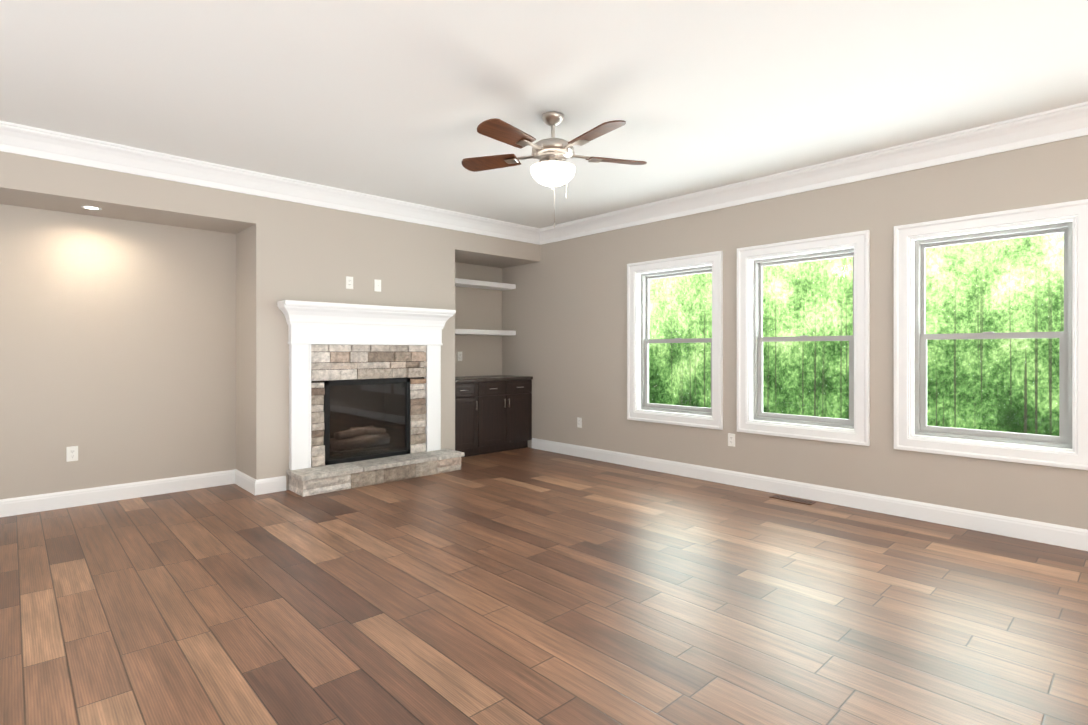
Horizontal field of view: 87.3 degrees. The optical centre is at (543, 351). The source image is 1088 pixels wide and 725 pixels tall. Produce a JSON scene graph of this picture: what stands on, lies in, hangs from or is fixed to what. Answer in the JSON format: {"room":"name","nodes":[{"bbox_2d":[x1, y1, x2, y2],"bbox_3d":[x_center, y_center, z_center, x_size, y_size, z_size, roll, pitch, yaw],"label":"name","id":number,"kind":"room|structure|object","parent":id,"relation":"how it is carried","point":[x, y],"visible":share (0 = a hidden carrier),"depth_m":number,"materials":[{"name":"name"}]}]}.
{"room":"living room","nodes":[
{"label":"living room","id":0,"kind":"room"},
{"bbox_2d":[0,204,235,498],"bbox_3d":[-4.431,-0.139,3.988,4.110,2.740,0.150,0,0,-43],"label":"wall","id":1,"kind":"structure","parent":0,"point":[117,351],"depth_m":4.70,"materials":[{"name":"beige paint"}]},
{"bbox_2d":[66,446,77,461],"bbox_3d":[-3.741,0.810,4.526,0.072,0.118,0.007,0,0,-43],"label":"electrical outlet","id":2,"kind":"object","parent":1,"relation":"attached to","point":[71,453],"visible":1,"depth_m":4.52,"materials":[{"name":"white plastic"}]},
{"bbox_2d":[0,469,285,516],"bbox_3d":[-4.081,1.166,3.792,4.352,0.130,0.616,0,0,-43],"label":"baseboard","id":3,"kind":"structure","parent":1,"relation":"attached to","point":[48,501],"depth_m":4.80,"materials":[{"name":"white wood"}]},
{"bbox_2d":[0,151,255,233],"bbox_3d":[-4.175,-1.304,3.714,4.110,0.410,0.600,0,0,-43],"label":"soffit","id":4,"kind":"structure","parent":0,"point":[36,183],"depth_m":4.32,"materials":[{"name":"beige paint"}]},
{"bbox_2d":[81,206,101,209],"bbox_3d":[-3.457,-1.097,4.359,0.124,0.004,0.124,0,0,-43],"label":"recessed light","id":5,"kind":"object","parent":4,"relation":"attached to","point":[91,207],"visible":0.98,"depth_m":4.36,"materials":[{"name":"white"}]},
{"bbox_2d":[236,196,325,489],"bbox_3d":[-2.560,-0.140,5.439,0.605,2.740,0.910,0,0,-43],"label":"wall","id":6,"kind":"structure","parent":0,"point":[280,250],"depth_m":5.04,"materials":[{"name":"beige paint"}]},
{"bbox_2d":[326,208,404,306],"bbox_3d":[-2.042,-0.603,5.924,0.815,1.815,0.910,0,0,-43],"label":"wall","id":7,"kind":"structure","parent":0,"point":[364,251],"depth_m":5.57,"materials":[{"name":"beige paint"}]},
{"bbox_2d":[346,276,352,288],"bbox_3d":[-1.861,-0.660,5.464,0.072,0.118,0.007,0,0,-43],"label":"electrical outlet","id":8,"kind":"object","parent":7,"relation":"attached to","point":[349,282],"visible":1,"depth_m":5.46,"materials":[{"name":"white plastic"}]},
{"bbox_2d":[374,279,380,291],"bbox_3d":[-1.648,-0.655,5.661,0.072,0.118,0.009,0,0,-43],"label":"electrical outlet","id":9,"kind":"object","parent":7,"relation":"attached to","point":[377,285],"visible":1,"depth_m":5.66,"materials":[{"name":"white plastic"}]},
{"bbox_2d":[405,222,454,449],"bbox_3d":[-1.518,-0.140,6.415,0.620,2.740,0.910,0,0,-43],"label":"wall","id":10,"kind":"structure","parent":0,"point":[430,267],"depth_m":6.17,"materials":[{"name":"beige paint"}]},
{"bbox_2d":[455,262,501,376],"bbox_3d":[-1.085,-0.141,7.342,1.280,2.740,0.150,0,0,-43],"label":"wall","id":11,"kind":"structure","parent":0,"point":[478,308],"depth_m":7.45,"materials":[{"name":"beige paint"}]},
{"bbox_2d":[458,352,461,360],"bbox_3d":[-1.066,0.059,7.249,0.072,0.118,0.007,0,0,-43],"label":"electrical outlet","id":12,"kind":"object","parent":11,"relation":"attached to","point":[459,356],"visible":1,"depth_m":7.25,"materials":[{"name":"white plastic"}]},
{"bbox_2d":[455,329,515,335],"bbox_3d":[-0.933,-0.245,7.180,1.274,0.062,0.287,0,0,-43],"label":"shelf","id":13,"kind":"object","parent":11,"relation":"attached to","point":[484,332],"visible":0.62,"depth_m":7.16,"materials":[{"name":"white wood"}]},
{"bbox_2d":[455,278,515,290],"bbox_3d":[-0.933,-0.855,7.180,1.274,0.062,0.287,0,0,-43],"label":"shelf","id":14,"kind":"object","parent":11,"relation":"attached to","point":[468,283],"visible":0.54,"depth_m":7.22,"materials":[{"name":"white wood"}]},
{"bbox_2d":[455,230,539,267],"bbox_3d":[-0.774,-1.321,7.009,1.280,0.380,0.760,0,0,-43],"label":"wall","id":15,"kind":"structure","parent":0,"point":[478,249],"depth_m":6.80,"materials":[{"name":"beige paint"}]},
{"bbox_2d":[0,120,539,244],"bbox_3d":[-2.768,-1.424,4.538,7.290,0.170,0.120,0,0,-43],"label":"crown molding","id":16,"kind":"structure","parent":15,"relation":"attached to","point":[15,138],"depth_m":4.71,"materials":[{"name":"white wood"}]},
{"bbox_2d":[0,447,1087,724],"bbox_3d":[-0.051,1.292,1.741,7.730,0.120,9.740,0,0,-43],"label":"floor","id":17,"kind":"structure","parent":0,"point":[528,585],"depth_m":2.73,"materials":[{"name":"brown wood"}]},
{"bbox_2d":[277,300,464,496],"bbox_3d":[-1.721,0.394,5.626,1.745,1.671,0.797,0,0,-43],"label":"fireplace","id":18,"kind":"object","parent":17,"relation":"on","point":[364,395],"visible":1,"depth_m":5.46,"materials":[{"name":"white"}]},
{"bbox_2d":[455,383,482,457],"bbox_3d":[-1.109,0.792,6.795,0.488,0.874,0.606,0,0,-43],"label":"base cabinet","id":19,"kind":"object","parent":17,"relation":"on","point":[468,396],"depth_m":6.62,"materials":[{"name":"brown wood"}]},
{"bbox_2d":[483,379,531,453],"bbox_3d":[-0.692,0.792,7.186,0.912,0.874,0.606,0,0,-43],"label":"base cabinet","id":20,"kind":"object","parent":17,"relation":"on","point":[493,413],"depth_m":7.01,"materials":[{"name":"brown wood"}]},
{"bbox_2d":[455,375,532,382],"bbox_3d":[-0.817,0.336,7.056,1.272,0.038,0.624,0,0,-43],"label":"countertop","id":21,"kind":"structure","parent":20,"relation":"on","point":[490,378],"depth_m":6.92,"materials":[{"name":"grey stone"}]},
{"bbox_2d":[770,494,815,504],"bbox_3d":[2.059,1.227,4.731,0.120,0.006,0.340,0,0,-43],"label":"floor vent","id":22,"kind":"object","parent":17,"relation":"in","point":[791,499],"visible":1,"depth_m":4.72,"materials":[{"name":"black metal"}]},
{"bbox_2d":[0,0,1087,227],"bbox_3d":[-0.051,-1.568,1.739,7.730,0.120,9.740,0,0,-43],"label":"ceiling","id":23,"kind":"structure","parent":0,"point":[401,100],"depth_m":3.20,"materials":[{"name":"white paint"}]},
{"bbox_2d":[462,111,646,227],"bbox_3d":[0.054,-1.139,3.613,1.221,0.739,1.224,0,0,-43],"label":"fan","id":24,"kind":"object","parent":23,"relation":"hanging from","point":[552,168],"visible":1,"depth_m":3.55,"materials":[{"name":"brown wood"}]},
{"bbox_2d":[502,135,1087,287],"bbox_3d":[2.664,-1.174,4.385,0.150,0.670,9.590,0,0,-43],"label":"wall","id":25,"kind":"structure","parent":0,"point":[880,208],"depth_m":4.55,"materials":[{"name":"beige paint"}]},
{"bbox_2d":[540,102,1087,244],"bbox_3d":[2.876,-1.424,3.960,0.120,0.170,8.680,0,0,-43],"label":"crown molding","id":26,"kind":"structure","parent":25,"relation":"attached to","point":[1059,124],"depth_m":4.43,"materials":[{"name":"white wood"}]},
{"bbox_2d":[528,401,1087,529],"bbox_3d":[2.664,0.931,4.386,0.150,0.600,9.590,0,0,-43],"label":"wall","id":27,"kind":"structure","parent":0,"point":[880,465],"depth_m":4.53,"materials":[{"name":"beige paint"}]},
{"bbox_2d":[502,274,626,409],"bbox_3d":[0.211,-0.106,7.005,0.150,1.470,2.413,0,0,-43],"label":"wall pier","id":28,"kind":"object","parent":27,"relation":"on","point":[566,343],"visible":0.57,"depth_m":6.77,"materials":[{"name":"beige paint"}]},
{"bbox_2d":[577,417,581,427],"bbox_3d":[0.414,0.830,6.670,0.007,0.118,0.072,0,0,-43],"label":"electrical outlet","id":29,"kind":"object","parent":27,"relation":"attached to","point":[579,422],"visible":1,"depth_m":6.67,"materials":[{"name":"white plastic"}]},
{"bbox_2d":[627,251,722,429],"bbox_3d":[1.340,-0.105,5.784,0.194,1.670,1.113,0,0,-43],"label":"window","id":30,"kind":"structure","parent":27,"relation":"in","point":[640,407],"depth_m":5.84,"materials":[{"name":"white wood"}]},
{"bbox_2d":[723,260,736,419],"bbox_3d":[1.780,-0.105,5.329,0.150,1.470,0.352,0,0,-43],"label":"wall pier","id":31,"kind":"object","parent":27,"relation":"on","point":[729,340],"visible":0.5,"depth_m":5.28,"materials":[{"name":"beige paint"}]},
{"bbox_2d":[728,433,734,446],"bbox_3d":[1.730,0.815,5.266,0.007,0.118,0.072,0,0,-43],"label":"electrical outlet","id":32,"kind":"object","parent":27,"relation":"attached to","point":[731,439],"visible":1,"depth_m":5.26,"materials":[{"name":"white plastic"}]},
{"bbox_2d":[737,230,869,445],"bbox_3d":[2.199,-0.105,4.867,0.194,1.670,1.095,0,0,-43],"label":"window","id":33,"kind":"structure","parent":27,"relation":"in","point":[754,418],"depth_m":4.85,"materials":[{"name":"white wood"}]},
{"bbox_2d":[532,438,1087,550],"bbox_3d":[2.864,1.166,4.051,0.016,0.130,8.826,0,0,-43],"label":"baseboard","id":34,"kind":"structure","parent":27,"relation":"attached to","point":[1053,534],"depth_m":4.48,"materials":[{"name":"white wood"}]},
{"bbox_2d":[870,240,893,434],"bbox_3d":[2.639,-0.104,4.412,0.150,1.470,0.371,0,0,-43],"label":"wall pier","id":35,"kind":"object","parent":27,"relation":"on","point":[881,337],"visible":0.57,"depth_m":4.36,"materials":[{"name":"beige paint"}]},
{"bbox_2d":[894,199,1087,469],"bbox_3d":[3.065,-0.104,3.942,0.194,1.670,1.097,0,0,-43],"label":"window","id":36,"kind":"structure","parent":27,"relation":"in","point":[1067,447],"depth_m":3.90,"materials":[{"name":"white wood"}]},
{"label":"outside","id":37,"kind":"structure","parent":0,"visible":0},
{"bbox_2d":[649,233,1063,435],"bbox_3d":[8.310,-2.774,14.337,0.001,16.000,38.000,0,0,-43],"label":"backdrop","id":38,"kind":"structure","parent":37,"point":[665,310],"depth_m":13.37,"materials":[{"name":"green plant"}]}
]}

